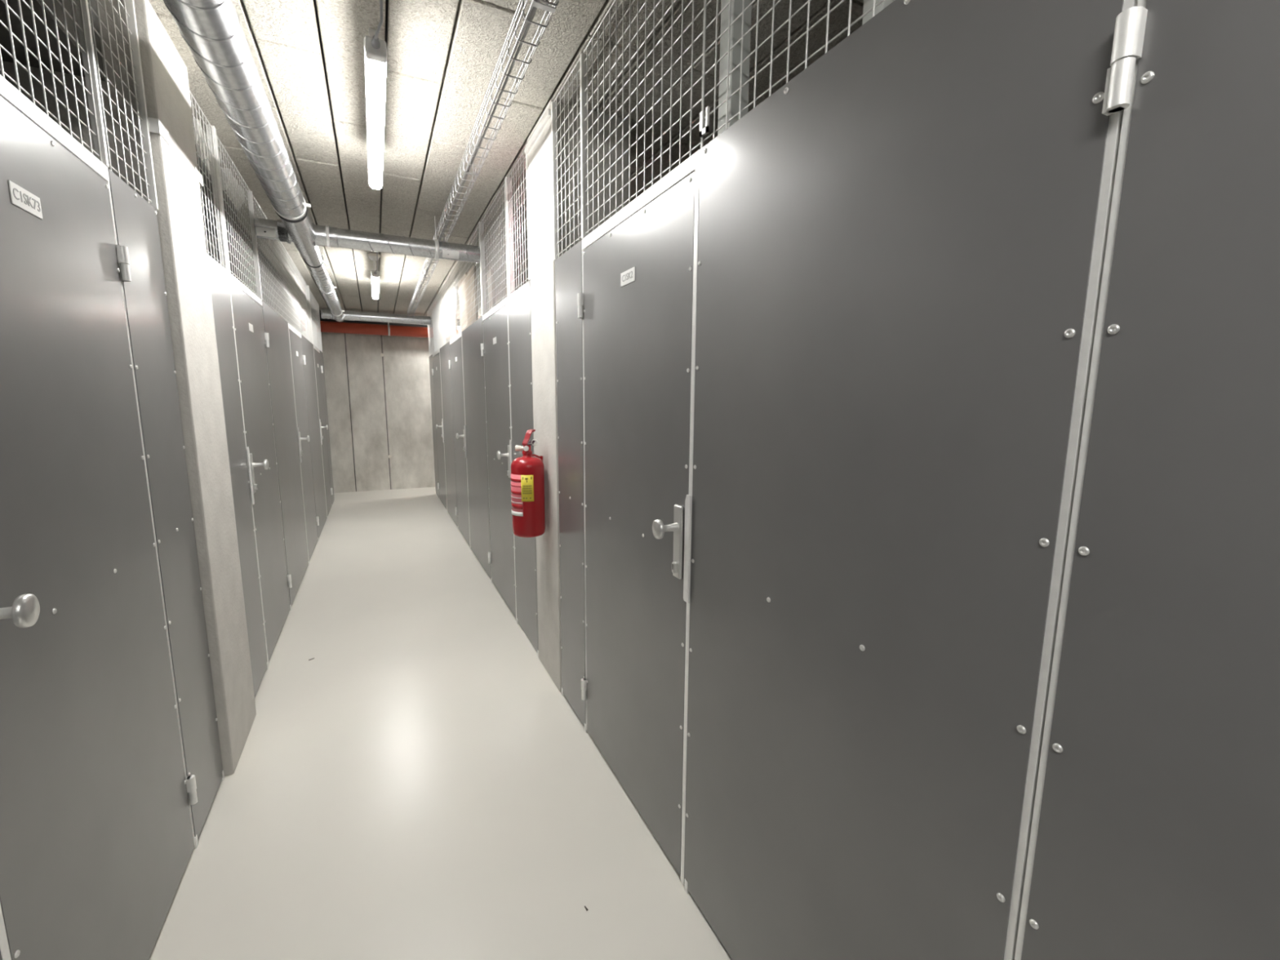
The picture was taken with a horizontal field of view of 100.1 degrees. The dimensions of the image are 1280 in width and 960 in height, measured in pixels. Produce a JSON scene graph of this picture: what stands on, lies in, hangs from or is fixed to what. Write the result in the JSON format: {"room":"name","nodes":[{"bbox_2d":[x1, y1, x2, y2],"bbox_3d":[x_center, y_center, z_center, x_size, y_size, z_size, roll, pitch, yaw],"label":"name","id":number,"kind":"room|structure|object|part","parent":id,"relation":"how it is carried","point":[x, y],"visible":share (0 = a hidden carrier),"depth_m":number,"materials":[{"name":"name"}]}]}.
{"room":"storage unit corridor","nodes":[
{"label":"storage unit corridor","id":0,"kind":"room"},
{"bbox_2d":[0,0,239,238],"bbox_3d":[-1.155,-1.147,-0.184,0.655,0.297,7.799,-4,9,-26],"label":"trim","id":1,"kind":"structure","parent":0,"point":[15,24],"depth_m":1.56,"materials":[{"name":"metal"}]},
{"bbox_2d":[215,222,302,332],"bbox_3d":[-3.341,-0.582,5.015,0.120,2.620,3.200,-4,9,-26],"label":"wall","id":2,"kind":"structure","parent":0,"point":[285,316],"depth_m":3.86,"materials":[{"name":"concrete"}]},
{"bbox_2d":[192,117,220,174],"bbox_3d":[-2.197,-1.671,2.712,0.050,0.127,0.400,-4,9,-26],"label":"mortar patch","id":3,"kind":"object","parent":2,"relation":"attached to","point":[195,121],"visible":0.28,"depth_m":2.66,"materials":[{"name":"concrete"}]},
{"bbox_2d":[220,167,244,210],"bbox_3d":[-2.463,-1.753,3.252,0.050,0.127,0.376,-4,9,-26],"label":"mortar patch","id":4,"kind":"object","parent":2,"relation":"attached to","point":[221,167],"visible":0.58,"depth_m":3.21,"materials":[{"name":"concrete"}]},
{"bbox_2d":[216,134,262,299],"bbox_3d":[-2.279,-1.441,3.056,0.022,0.663,0.864,-4,9,-26],"label":"mesh panel","id":5,"kind":"object","parent":2,"relation":"attached to","point":[250,199],"visible":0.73,"depth_m":3.10,"materials":[{"name":"white metal"}]},
{"bbox_2d":[227,271,268,666],"bbox_3d":[-2.288,-0.065,3.242,0.031,2.113,0.905,-4,9,-26],"label":"trim","id":6,"kind":"structure","parent":2,"relation":"attached to","point":[232,278],"depth_m":2.88,"materials":[{"name":"metal"}]},
{"bbox_2d":[205,124,230,272],"bbox_3d":[-2.087,-1.384,2.653,0.034,0.672,0.036,-4,9,-26],"label":"steel post","id":7,"kind":"object","parent":6,"relation":"on","point":[214,130],"visible":0.53,"depth_m":2.64,"materials":[{"name":"grey metal"}]},
{"bbox_2d":[230,281,292,662],"bbox_3d":[-2.254,-0.050,3.267,0.111,2.064,0.923,-4,9,-26],"label":"door","id":8,"kind":"structure","parent":2,"relation":"in","point":[251,339],"depth_m":3.19,"materials":[{"name":"metal"}]},
{"bbox_3d":[-2.267,-0.888,3.124,0.002,0.044,0.110,-4,9,-26],"label":"number plate","id":9,"kind":"part","parent":8,"relation":"part of","materials":[{"name":"white plastic"}]},
{"bbox_3d":[-2.099,-0.037,2.901,0.011,0.215,0.042,-4,9,-26],"label":"lock plate","id":10,"kind":"part","parent":8,"relation":"part of","materials":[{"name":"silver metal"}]},
{"bbox_3d":[-2.062,-0.083,2.912,0.070,0.057,0.057,-4,9,-26],"label":"knob","id":11,"kind":"part","parent":8,"relation":"part of","materials":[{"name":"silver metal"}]},
{"bbox_2d":[280,241,300,333],"bbox_3d":[-3.186,-1.722,4.892,0.009,0.663,0.889,-4,9,-26],"label":"mesh panel","id":12,"kind":"object","parent":2,"relation":"attached to","point":[284,254],"visible":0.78,"depth_m":4.87,"materials":[{"name":"white metal"}]},
{"bbox_2d":[288,323,309,564],"bbox_3d":[-3.199,-0.347,5.088,0.031,2.113,0.900,-4,9,-26],"label":"trim","id":13,"kind":"structure","parent":2,"relation":"attached to","point":[291,327],"depth_m":4.74,"materials":[{"name":"metal"}]},
{"bbox_2d":[288,328,319,560],"bbox_3d":[-3.166,-0.332,5.112,0.111,2.064,0.918,-4,9,-26],"label":"door","id":14,"kind":"structure","parent":2,"relation":"in","point":[312,521],"depth_m":5.06,"materials":[{"name":"metal"}]},
{"bbox_3d":[-3.011,-0.320,4.749,0.011,0.215,0.042,-4,9,-26],"label":"lock plate","id":15,"kind":"part","parent":14,"relation":"part of","materials":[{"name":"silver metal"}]},
{"bbox_3d":[-2.975,-0.366,4.760,0.070,0.057,0.057,-4,9,-26],"label":"knob","id":16,"kind":"part","parent":14,"relation":"part of","materials":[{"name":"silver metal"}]},
{"bbox_2d":[309,288,319,348],"bbox_3d":[-4.084,-2.001,6.711,0.009,0.663,0.814,-4,9,-26],"label":"mesh panel","id":17,"kind":"object","parent":2,"relation":"attached to","point":[313,298],"visible":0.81,"depth_m":6.76,"materials":[{"name":"white metal"}]},
{"bbox_2d":[313,345,327,515],"bbox_3d":[-4.096,-0.625,6.904,0.031,2.113,0.830,-4,9,-26],"label":"trim","id":18,"kind":"structure","parent":2,"relation":"attached to","point":[315,348],"depth_m":6.58,"materials":[{"name":"metal"}]},
{"bbox_2d":[313,348,333,515],"bbox_3d":[-4.063,-0.610,6.929,0.111,2.064,0.848,-4,9,-26],"label":"door","id":19,"kind":"structure","parent":2,"relation":"in","point":[328,491],"depth_m":6.90,"materials":[{"name":"metal"}]},
{"bbox_2d":[254,0,441,312],"bbox_3d":[-1.411,-1.847,2.668,6.000,0.155,13.280,-4,9,-26],"label":"ceiling slab","id":20,"kind":"structure","parent":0,"point":[314,1],"depth_m":2.48,"materials":[{"name":"concrete"}]},
{"bbox_2d":[302,331,448,493],"bbox_3d":[-4.290,-1.240,8.699,5.986,2.820,0.204,-4,9,-26],"label":"wall","id":21,"kind":"structure","parent":0,"point":[406,358],"depth_m":8.65,"materials":[{"name":"concrete"}]},
{"bbox_2d":[344,333,391,491],"bbox_3d":[-4.291,-1.241,8.701,6.000,2.820,0.180,-4,9,-26],"label":"trim","id":22,"kind":"structure","parent":21,"relation":"attached to","point":[344,333],"depth_m":8.59,"materials":[{"name":"concrete"}]},
{"bbox_2d":[148,487,732,959],"bbox_3d":[-1.432,1.102,3.109,6.000,0.120,13.280,-4,9,-26],"label":"floor","id":23,"kind":"structure","parent":0,"point":[421,785],"depth_m":2.02,"materials":[{"name":"grey concrete"}]},
{"bbox_2d":[0,75,109,959],"bbox_3d":[-1.294,0.243,1.231,0.031,2.113,0.900,-4,9,-26],"label":"trim","id":24,"kind":"structure","parent":23,"relation":"on","point":[8,92],"depth_m":1.19,"materials":[{"name":"metal"}]},
{"bbox_2d":[0,0,102,162],"bbox_3d":[-1.279,-1.131,1.029,0.009,0.663,0.871,-4,9,-26],"label":"mesh panel","id":25,"kind":"object","parent":24,"relation":"attached to","point":[20,18],"visible":0.99,"depth_m":1.27,"materials":[{"name":"white metal"}]},
{"bbox_2d":[0,96,197,959],"bbox_3d":[-1.261,0.258,1.255,0.111,2.064,0.918,-4,9,-26],"label":"door","id":26,"kind":"structure","parent":24,"relation":"attached to","point":[97,842],"depth_m":1.20,"materials":[{"name":"metal"}]},
{"bbox_3d":[-1.070,0.224,0.903,0.070,0.057,0.057,-4,9,-26],"label":"knob","id":27,"kind":"part","parent":26,"relation":"part of","materials":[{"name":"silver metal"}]},
{"bbox_3d":[-1.274,-0.580,1.113,0.002,0.044,0.110,-4,9,-26],"label":"number plate","id":28,"kind":"part","parent":26,"relation":"part of","materials":[{"name":"white plastic"}]},
{"bbox_3d":[-1.301,0.260,1.242,0.028,2.064,0.880,-4,9,-26],"label":"frame","id":29,"kind":"part","parent":26,"relation":"part of","materials":[{"name":"metal"}]},
{"bbox_2d":[0,0,256,775],"bbox_3d":[-1.906,-0.223,2.062,0.410,2.804,0.455,-4,9,-26],"label":"wall","id":30,"kind":"structure","parent":23,"relation":"on","point":[180,215],"depth_m":2.00,"materials":[{"name":"white paint"}]},
{"bbox_2d":[146,116,169,145],"bbox_3d":[-1.644,-1.186,1.823,0.049,0.044,0.097,-4,9,-26],"label":"wall bracket","id":31,"kind":"object","parent":30,"relation":"attached to","point":[154,125],"visible":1,"depth_m":1.79,"materials":[{"name":"metal"}]},
{"bbox_2d":[194,166,203,186],"bbox_3d":[-1.825,-1.242,2.188,0.049,0.044,0.097,-4,9,-26],"label":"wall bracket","id":32,"kind":"object","parent":30,"relation":"attached to","point":[198,175],"visible":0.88,"depth_m":2.19,"materials":[{"name":"metal"}]},
{"bbox_2d":[107,168,224,848],"bbox_3d":[-1.576,0.162,1.803,0.033,2.125,0.382,-4,9,-26],"label":"panel","id":33,"kind":"object","parent":23,"relation":"on","point":[135,224],"visible":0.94,"depth_m":1.77,"materials":[{"name":"metal"}]},
{"bbox_2d":[75,0,158,209],"bbox_3d":[-1.557,-1.217,1.593,0.022,0.663,0.400,-4,9,-26],"label":"mesh panel","id":34,"kind":"object","parent":33,"relation":"on","point":[129,5],"visible":0.86,"depth_m":1.61,"materials":[{"name":"white metal"}]},
{"bbox_2d":[207,253,267,697],"bbox_3d":[-1.982,0.035,2.626,0.033,2.125,0.485,-4,9,-26],"label":"panel","id":35,"kind":"object","parent":23,"relation":"on","point":[219,277],"visible":0.44,"depth_m":2.66,"materials":[{"name":"metal"}]},
{"bbox_2d":[189,90,226,270],"bbox_3d":[-1.966,-1.344,2.423,0.022,0.663,0.489,-4,9,-26],"label":"mesh panel","id":36,"kind":"object","parent":35,"relation":"attached to","point":[192,95],"visible":0.48,"depth_m":2.48,"materials":[{"name":"white metal"}]},
{"bbox_2d":[262,301,308,610],"bbox_3d":[-2.745,-0.201,4.168,0.031,2.125,1.173,-4,9,-26],"label":"panel","id":37,"kind":"object","parent":23,"relation":"on","point":[278,353],"visible":0.7,"depth_m":4.07,"materials":[{"name":"metal"}]},
{"bbox_2d":[252,194,287,321],"bbox_3d":[-2.730,-1.581,3.968,0.009,0.663,1.189,-4,9,-26],"label":"mesh panel","id":38,"kind":"object","parent":37,"relation":"on","point":[278,247],"visible":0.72,"depth_m":3.97,"materials":[{"name":"white metal"}]},
{"bbox_2d":[304,312,317,346],"bbox_3d":[-4.272,-0.837,7.083,0.065,2.500,1.240,-4,9,-26],"label":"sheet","id":39,"kind":"object","parent":23,"relation":"on","point":[305,313],"visible":0.02,"depth_m":6.54,"materials":[{"name":"white metal"}]},
{"bbox_2d":[301,334,327,541],"bbox_3d":[-3.656,-0.483,6.013,0.031,2.125,1.178,-4,9,-26],"label":"panel","id":40,"kind":"object","parent":23,"relation":"on","point":[307,346],"visible":0.69,"depth_m":5.95,"materials":[{"name":"metal"}]},
{"bbox_2d":[294,265,312,343],"bbox_3d":[-3.636,-1.862,5.803,0.009,0.663,1.149,-4,9,-26],"label":"mesh panel","id":41,"kind":"object","parent":40,"relation":"attached to","point":[297,270],"visible":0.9,"depth_m":5.77,"materials":[{"name":"white metal"}]},
{"bbox_2d":[305,284,313,344],"bbox_3d":[-3.900,-1.947,6.327,0.036,0.672,0.032,-4,9,-26],"label":"steel post","id":42,"kind":"object","parent":40,"relation":"on","point":[308,295],"visible":0.56,"depth_m":6.32,"materials":[{"name":"grey metal"}]},
{"bbox_2d":[319,351,334,506],"bbox_3d":[-4.393,-0.711,7.506,0.031,2.125,0.518,-4,9,-26],"label":"panel","id":43,"kind":"object","parent":23,"relation":"on","point":[321,353],"visible":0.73,"depth_m":7.50,"materials":[{"name":"metal"}]},
{"bbox_2d":[315,298,322,351],"bbox_3d":[-4.377,-2.091,7.304,0.009,0.663,0.519,-4,9,-26],"label":"mesh panel","id":44,"kind":"object","parent":43,"relation":"on","point":[316,301],"visible":0.84,"depth_m":7.32,"materials":[{"name":"white metal"}]},
{"bbox_2d":[428,354,439,500],"bbox_3d":[-3.086,-0.788,8.080,0.031,2.125,0.583,-4,9,-26],"label":"panel","id":45,"kind":"object","parent":23,"relation":"on","point":[431,363],"visible":0.71,"depth_m":8.06,"materials":[{"name":"metal"}]},
{"bbox_2d":[426,306,432,355],"bbox_3d":[-3.083,-2.167,7.872,0.009,0.663,0.584,-4,9,-26],"label":"mesh panel","id":46,"kind":"object","parent":45,"relation":"on","point":[428,310],"visible":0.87,"depth_m":7.87,"materials":[{"name":"white metal"}]},
{"bbox_2d":[431,296,446,352],"bbox_3d":[-2.742,-1.019,7.496,0.065,2.760,1.400,-4,9,-26],"label":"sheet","id":47,"kind":"object","parent":23,"relation":"on","point":[435,315],"visible":0.17,"depth_m":7.17,"materials":[{"name":"white"}]},
{"bbox_2d":[432,348,447,508],"bbox_3d":[-2.750,-0.690,7.399,0.031,2.113,0.945,-4,9,-26],"label":"trim","id":48,"kind":"structure","parent":23,"relation":"on","point":[437,352],"depth_m":7.02,"materials":[{"name":"metal"}]},
{"bbox_2d":[430,294,439,353],"bbox_3d":[-2.747,-2.063,7.193,0.009,0.663,0.934,-4,9,-26],"label":"mesh panel","id":49,"kind":"object","parent":48,"relation":"attached to","point":[433,313],"visible":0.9,"depth_m":7.17,"materials":[{"name":"white metal"}]},
{"bbox_2d":[431,352,447,510],"bbox_3d":[-2.788,-0.670,7.389,0.111,2.064,0.963,-4,9,-26],"label":"door","id":50,"kind":"structure","parent":48,"relation":"attached to","point":[436,372],"depth_m":7.37,"materials":[{"name":"metal"}]},
{"bbox_2d":[440,341,458,528],"bbox_3d":[-2.315,-0.549,6.519,0.031,2.125,1.038,-4,9,-26],"label":"panel","id":51,"kind":"object","parent":23,"relation":"on","point":[445,351],"visible":0.68,"depth_m":6.46,"materials":[{"name":"metal"}]},
{"bbox_2d":[437,278,450,347],"bbox_3d":[-2.313,-1.929,6.313,0.009,0.663,1.034,-4,9,-26],"label":"mesh panel","id":52,"kind":"object","parent":51,"relation":"on","point":[444,284],"visible":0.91,"depth_m":6.29,"materials":[{"name":"white metal"}]},
{"bbox_2d":[447,285,457,339],"bbox_3d":[-2.187,-0.848,6.445,0.070,2.740,0.600,-4,9,-26],"label":"leaning board","id":53,"kind":"object","parent":23,"relation":"on","point":[451,293],"visible":0.24,"depth_m":6.17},
{"bbox_2d":[449,331,470,538],"bbox_3d":[-1.884,-0.422,5.647,0.031,2.113,0.920,-4,9,-26],"label":"trim","id":54,"kind":"structure","parent":23,"relation":"on","point":[459,335],"depth_m":5.28,"materials":[{"name":"metal"}]},
{"bbox_2d":[447,261,462,340],"bbox_3d":[-1.883,-1.795,5.443,0.009,0.663,0.914,-4,9,-26],"label":"mesh panel","id":55,"kind":"object","parent":54,"relation":"attached to","point":[455,276],"visible":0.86,"depth_m":5.42,"materials":[{"name":"white metal"}]},
{"bbox_2d":[448,337,470,546],"bbox_3d":[-1.923,-0.402,5.637,0.111,2.064,0.938,-4,9,-26],"label":"door","id":56,"kind":"structure","parent":54,"relation":"attached to","point":[455,363],"depth_m":5.61,"materials":[{"name":"metal"}]},
{"bbox_3d":[-1.764,-0.432,5.258,0.070,0.057,0.057,-4,9,-26],"label":"knob","id":57,"kind":"part","parent":56,"relation":"part of","materials":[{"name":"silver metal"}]},
{"bbox_3d":[-1.728,-0.390,5.282,0.011,0.215,0.042,-4,9,-26],"label":"lock plate","id":58,"kind":"part","parent":56,"relation":"part of","materials":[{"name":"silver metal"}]},
{"bbox_2d":[457,273,467,331],"bbox_3d":[-1.796,-0.720,5.678,0.070,2.720,0.540,-4,9,-26],"label":"leaning board","id":59,"kind":"object","parent":23,"relation":"on","point":[464,319],"visible":0.13,"depth_m":5.52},
{"bbox_2d":[465,265,478,326],"bbox_3d":[-1.556,-0.609,5.150,0.070,2.660,0.520,-4,9,-26],"label":"leaning board","id":60,"kind":"object","parent":23,"relation":"on","point":[468,274],"visible":0.09,"depth_m":4.89,"materials":[{"name":"cardboard"}]},
{"bbox_2d":[462,315,493,582],"bbox_3d":[-1.442,-0.279,4.751,0.031,2.125,1.098,-4,9,-26],"label":"panel","id":61,"kind":"object","parent":23,"relation":"on","point":[473,335],"visible":0.71,"depth_m":4.67,"materials":[{"name":"metal"}]},
{"bbox_2d":[459,226,481,331],"bbox_3d":[-1.439,-1.658,4.543,0.009,0.663,1.099,-4,9,-26],"label":"mesh panel","id":62,"kind":"object","parent":61,"relation":"attached to","point":[462,268],"visible":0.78,"depth_m":4.54,"materials":[{"name":"white metal"}]},
{"bbox_2d":[487,269,494,310],"bbox_3d":[-1.178,-0.423,4.464,0.070,2.500,0.160,-4,9,-26],"label":"leaning board","id":63,"kind":"object","parent":23,"relation":"on","point":[491,281],"visible":0.19,"depth_m":4.24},
{"bbox_2d":[482,297,516,620],"bbox_3d":[-1.006,-0.149,3.868,0.031,2.113,0.885,-4,9,-26],"label":"trim","id":64,"kind":"structure","parent":23,"relation":"on","point":[504,302],"depth_m":3.54,"materials":[{"name":"metal"}]},
{"bbox_2d":[478,221,487,315],"bbox_3d":[-1.184,-1.585,4.039,0.034,0.672,0.037,-4,9,-26],"label":"steel post","id":65,"kind":"object","parent":64,"relation":"on","point":[479,222],"visible":0.59,"depth_m":4.02,"materials":[{"name":"grey metal"}]},
{"bbox_2d":[480,183,507,313],"bbox_3d":[-0.991,-1.519,3.635,0.009,0.663,0.864,-4,9,-26],"label":"mesh panel","id":66,"kind":"object","parent":64,"relation":"attached to","point":[504,184],"visible":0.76,"depth_m":3.61,"materials":[{"name":"white metal"}]},
{"bbox_2d":[480,304,515,617],"bbox_3d":[-1.044,-0.129,3.858,0.111,2.064,0.903,-4,9,-26],"label":"door","id":67,"kind":"structure","parent":64,"relation":"attached to","point":[495,345],"depth_m":3.81,"materials":[{"name":"metal"}]},
{"bbox_3d":[-1.013,-0.971,3.736,0.002,0.044,0.110,-4,9,-26],"label":"number plate","id":68,"kind":"part","parent":67,"relation":"part of","materials":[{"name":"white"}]},
{"bbox_3d":[-0.893,-0.162,3.494,0.070,0.057,0.057,-4,9,-26],"label":"knob","id":69,"kind":"part","parent":67,"relation":"part of","materials":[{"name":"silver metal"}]},
{"bbox_3d":[-0.857,-0.120,3.519,0.011,0.215,0.042,-4,9,-26],"label":"lock plate","id":70,"kind":"part","parent":67,"relation":"part of","materials":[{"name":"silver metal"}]},
{"bbox_2d":[507,280,538,657],"bbox_3d":[-0.694,-0.046,3.236,0.033,2.125,0.540,-4,9,-26],"label":"panel","id":71,"kind":"object","parent":23,"relation":"on","point":[519,301],"visible":0.68,"depth_m":3.19,"materials":[{"name":"metal"}]},
{"bbox_2d":[504,177,514,295],"bbox_3d":[-0.788,-1.462,3.237,0.034,0.672,0.036,-4,9,-26],"label":"steel post","id":72,"kind":"object","parent":71,"relation":"on","point":[506,187],"visible":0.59,"depth_m":3.22,"materials":[{"name":"grey metal"}]},
{"bbox_2d":[506,144,529,294],"bbox_3d":[-0.678,-1.422,3.001,0.022,0.663,0.491,-4,9,-26],"label":"mesh panel","id":73,"kind":"object","parent":71,"relation":"attached to","point":[526,156],"visible":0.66,"depth_m":2.98,"materials":[{"name":"white metal"}]},
{"bbox_2d":[555,240,587,732],"bbox_3d":[-0.305,0.074,2.447,0.033,2.125,0.366,-4,9,-26],"label":"panel","id":74,"kind":"object","parent":23,"relation":"on","point":[569,266],"visible":0.92,"depth_m":2.41,"materials":[{"name":"metal"}]},
{"bbox_2d":[551,58,581,261],"bbox_3d":[-0.303,-1.305,2.242,0.022,0.663,0.376,-4,9,-26],"label":"mesh panel","id":75,"kind":"object","parent":74,"relation":"on","point":[554,117],"visible":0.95,"depth_m":2.32,"materials":[{"name":"white metal"}]},
{"bbox_2d":[527,100,629,692],"bbox_3d":[-0.322,-0.326,2.829,0.384,2.804,0.413,-4,9,-26],"label":"wall","id":76,"kind":"structure","parent":23,"relation":"on","point":[542,264],"depth_m":2.60,"materials":[{"name":"white paint"}]},
{"bbox_2d":[510,429,545,537],"bbox_3d":[-0.564,0.015,2.727,0.181,0.540,0.171,-4,9,-26],"label":"fire extinguisher","id":77,"kind":"object","parent":76,"relation":"attached to","point":[527,470],"visible":1,"depth_m":2.67,"materials":[{"name":"red metal"}]},
{"bbox_3d":[-0.561,-0.215,2.704,0.032,0.077,0.070,5,10,27],"label":"squeeze lever","id":78,"kind":"part","parent":77,"relation":"part of","materials":[{"name":"red metal"}]},
{"bbox_2d":[527,225,532,238],"bbox_3d":[-0.571,-1.283,2.770,0.020,0.044,0.079,-2,9,-14],"label":"wall bracket","id":79,"kind":"object","parent":76,"relation":"attached to","point":[529,229],"visible":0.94,"depth_m":2.76,"materials":[{"name":"metal"}]},
{"bbox_2d":[524,108,551,154],"bbox_3d":[-0.490,-1.646,2.544,0.012,0.027,0.422,-4,9,-26],"label":"rail","id":80,"kind":"object","parent":76,"relation":"attached to","point":[548,113],"visible":1,"depth_m":2.51,"materials":[{"name":"metal"}]},
{"bbox_2d":[546,204,552,219],"bbox_3d":[-0.410,-1.223,2.445,0.020,0.044,0.082,-6,11,-37],"label":"wall bracket","id":81,"kind":"object","parent":76,"relation":"attached to","point":[549,211],"visible":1,"depth_m":2.44,"materials":[{"name":"metal"}]},
{"bbox_2d":[582,149,699,884],"bbox_3d":[-0.033,0.152,1.898,0.031,2.113,0.864,-4,9,-26],"label":"trim","id":82,"kind":"structure","parent":23,"relation":"on","point":[691,164],"depth_m":1.54,"materials":[{"name":"metal"}]},
{"bbox_2d":[577,171,695,876],"bbox_3d":[-0.071,0.172,1.888,0.111,2.064,0.882,-4,9,-26],"label":"door","id":83,"kind":"structure","parent":82,"relation":"attached to","point":[636,298],"depth_m":1.79,"materials":[{"name":"metal"}]},
{"bbox_3d":[-0.036,0.169,1.911,0.028,2.064,0.844,-4,9,-26],"label":"frame","id":84,"kind":"part","parent":83,"relation":"part of","materials":[{"name":"metal"}]},
{"bbox_3d":[-0.041,-0.669,1.767,0.002,0.044,0.110,-4,9,-26],"label":"number plate","id":85,"kind":"part","parent":83,"relation":"part of","materials":[{"name":"white plastic"}]},
{"bbox_3d":[0.075,0.138,1.534,0.070,0.057,0.057,-4,9,-26],"label":"knob","id":86,"kind":"part","parent":83,"relation":"part of","materials":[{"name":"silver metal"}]},
{"bbox_3d":[0.111,0.180,1.558,0.011,0.215,0.042,-4,9,-26],"label":"lock plate","id":87,"kind":"part","parent":83,"relation":"part of","materials":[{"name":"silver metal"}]},
{"bbox_2d":[579,0,706,239],"bbox_3d":[-0.031,-1.221,1.690,0.022,0.663,0.866,-4,9,-26],"label":"mesh panel","id":88,"kind":"object","parent":82,"relation":"attached to","point":[584,70],"visible":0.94,"depth_m":1.74,"materials":[{"name":"white metal"}]},
{"bbox_2d":[717,0,751,135],"bbox_3d":[0.223,-0.111,1.434,0.053,2.798,0.053,-4,9,-26],"label":"steel post","id":89,"kind":"object","parent":23,"relation":"on","point":[736,6],"visible":0.02,"depth_m":1.28,"materials":[{"name":"grey metal"}]},
{"bbox_2d":[862,0,894,25],"bbox_3d":[0.412,-0.051,1.040,0.043,2.798,0.044,-4,9,-26],"label":"steel post","id":90,"kind":"object","parent":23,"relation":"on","point":[868,4],"visible":0.02,"depth_m":0.92,"materials":[{"name":"grey metal"}]},
{"bbox_2d":[684,0,1137,959],"bbox_3d":[0.351,0.278,1.119,0.033,2.125,0.891,-4,9,-26],"label":"panel","id":91,"kind":"object","parent":23,"relation":"on","point":[902,245],"visible":1,"depth_m":0.90,"materials":[{"name":"metal"}]},
{"bbox_2d":[699,0,884,148],"bbox_3d":[0.351,-1.101,0.907,0.019,0.663,0.893,-4,9,-26],"label":"mesh panel","id":92,"kind":"object","parent":91,"relation":"attached to","point":[703,131],"visible":1,"depth_m":1.16,"materials":[{"name":"white metal"}]},
{"bbox_3d":[1.573,0.648,-1.353,0.030,2.110,2.840,-4,9,-26],"label":"trim","id":93,"kind":"structure","parent":23,"relation":"on","visible":0},
{"bbox_2d":[1014,0,1279,959],"bbox_3d":[0.707,0.413,0.312,0.111,2.064,0.911,-4,9,-26],"label":"door","id":94,"kind":"structure","parent":93,"relation":"attached to","point":[1155,833],"depth_m":0.58,"materials":[{"name":"metal"}]},
{"bbox_3d":[0.742,0.410,0.335,0.028,2.064,0.873,-4,9,-26],"label":"frame","id":95,"kind":"part","parent":94,"relation":"part of","materials":[{"name":"metal"}]},
{"bbox_2d":[148,0,863,318],"bbox_3d":[-1.266,-1.744,2.643,6.108,0.050,13.080,-4,9,-26],"label":"ceiling","id":96,"kind":"structure","parent":0,"point":[456,46],"depth_m":2.32,"materials":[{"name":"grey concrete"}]},
{"bbox_2d":[163,0,479,324],"bbox_3d":[-1.032,-1.477,2.098,1.394,0.333,11.794,-4,9,-26],"label":"ventilation duct","id":97,"kind":"object","parent":96,"relation":"hanging from","point":[212,30],"visible":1,"depth_m":2.27,"materials":[{"name":"metal"}]},
{"bbox_2d":[367,253,380,260],"bbox_3d":[-2.442,-2.043,4.921,0.108,0.052,0.108,-4,9,-26],"label":"smoke detector","id":98,"kind":"object","parent":96,"relation":"attached to","point":[372,256],"visible":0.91,"depth_m":4.88,"materials":[{"name":"beige plastic"}]},
{"bbox_2d":[363,0,386,189],"bbox_3d":[-1.109,-1.559,2.238,0.068,0.215,1.351,-4,9,-26],"label":"ceiling lamp","id":99,"kind":"object","parent":96,"relation":"attached to","point":[375,48],"visible":1,"depth_m":1.99,"materials":[{"name":"grey plastic"}]},
{"bbox_2d":[364,55,386,189],"bbox_3d":[-1.139,-1.481,2.311,0.064,0.040,1.217,-4,9,-26],"label":"diffuser","id":100,"kind":"object","parent":99,"relation":"attached to","point":[375,69],"depth_m":2.12,"materials":[{"name":"white plastic"}]},
{"bbox_2d":[371,251,379,298],"bbox_3d":[-2.675,-2.044,5.409,0.068,0.215,1.351,-4,9,-26],"label":"ceiling lamp","id":101,"kind":"object","parent":96,"relation":"attached to","point":[375,273],"visible":0.95,"depth_m":5.10,"materials":[{"name":"grey plastic"}]},
{"bbox_2d":[371,276,379,298],"bbox_3d":[-2.705,-1.966,5.482,0.064,0.040,1.217,-4,9,-26],"label":"diffuser","id":102,"kind":"object","parent":101,"relation":"attached to","point":[375,281],"depth_m":5.39,"materials":[{"name":"white plastic"}]},
{"bbox_2d":[300,308,459,327],"bbox_3d":[-4.225,-2.504,8.394,6.000,0.210,0.080,-4,9,-26],"label":"beam","id":103,"kind":"structure","parent":96,"relation":"attached to","point":[321,318],"depth_m":8.38,"materials":[{"name":"metal"}]},
{"bbox_2d":[301,312,461,338],"bbox_3d":[-4.124,-2.395,8.201,5.800,0.344,0.170,-4,9,-26],"label":"beam","id":104,"kind":"structure","parent":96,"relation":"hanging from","point":[326,326],"depth_m":8.18,"materials":[{"name":"red metal"}]},
{"bbox_2d":[406,0,559,315],"bbox_3d":[-1.283,-1.786,3.596,0.089,0.164,9.000,-4,9,-26],"label":"cable tray","id":105,"kind":"object","parent":96,"relation":"hanging from","point":[547,7],"visible":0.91,"depth_m":2.22,"materials":[{"name":"silver metal"}]},
{"bbox_2d":[408,0,536,313],"bbox_3d":[-1.252,-1.702,3.483,0.012,0.010,8.750,-4,9,-26],"label":"power cable","id":106,"kind":"object","parent":105,"relation":"in","point":[532,7],"visible":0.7,"depth_m":2.17,"materials":[{"name":"grey plastic"}]},
{"bbox_2d":[409,0,540,313],"bbox_3d":[-1.241,-1.703,3.489,0.012,0.010,8.750,-4,9,-26],"label":"power cable","id":107,"kind":"object","parent":105,"relation":"in","point":[535,9],"visible":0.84,"depth_m":2.14,"materials":[{"name":"grey plastic"}]}
]}

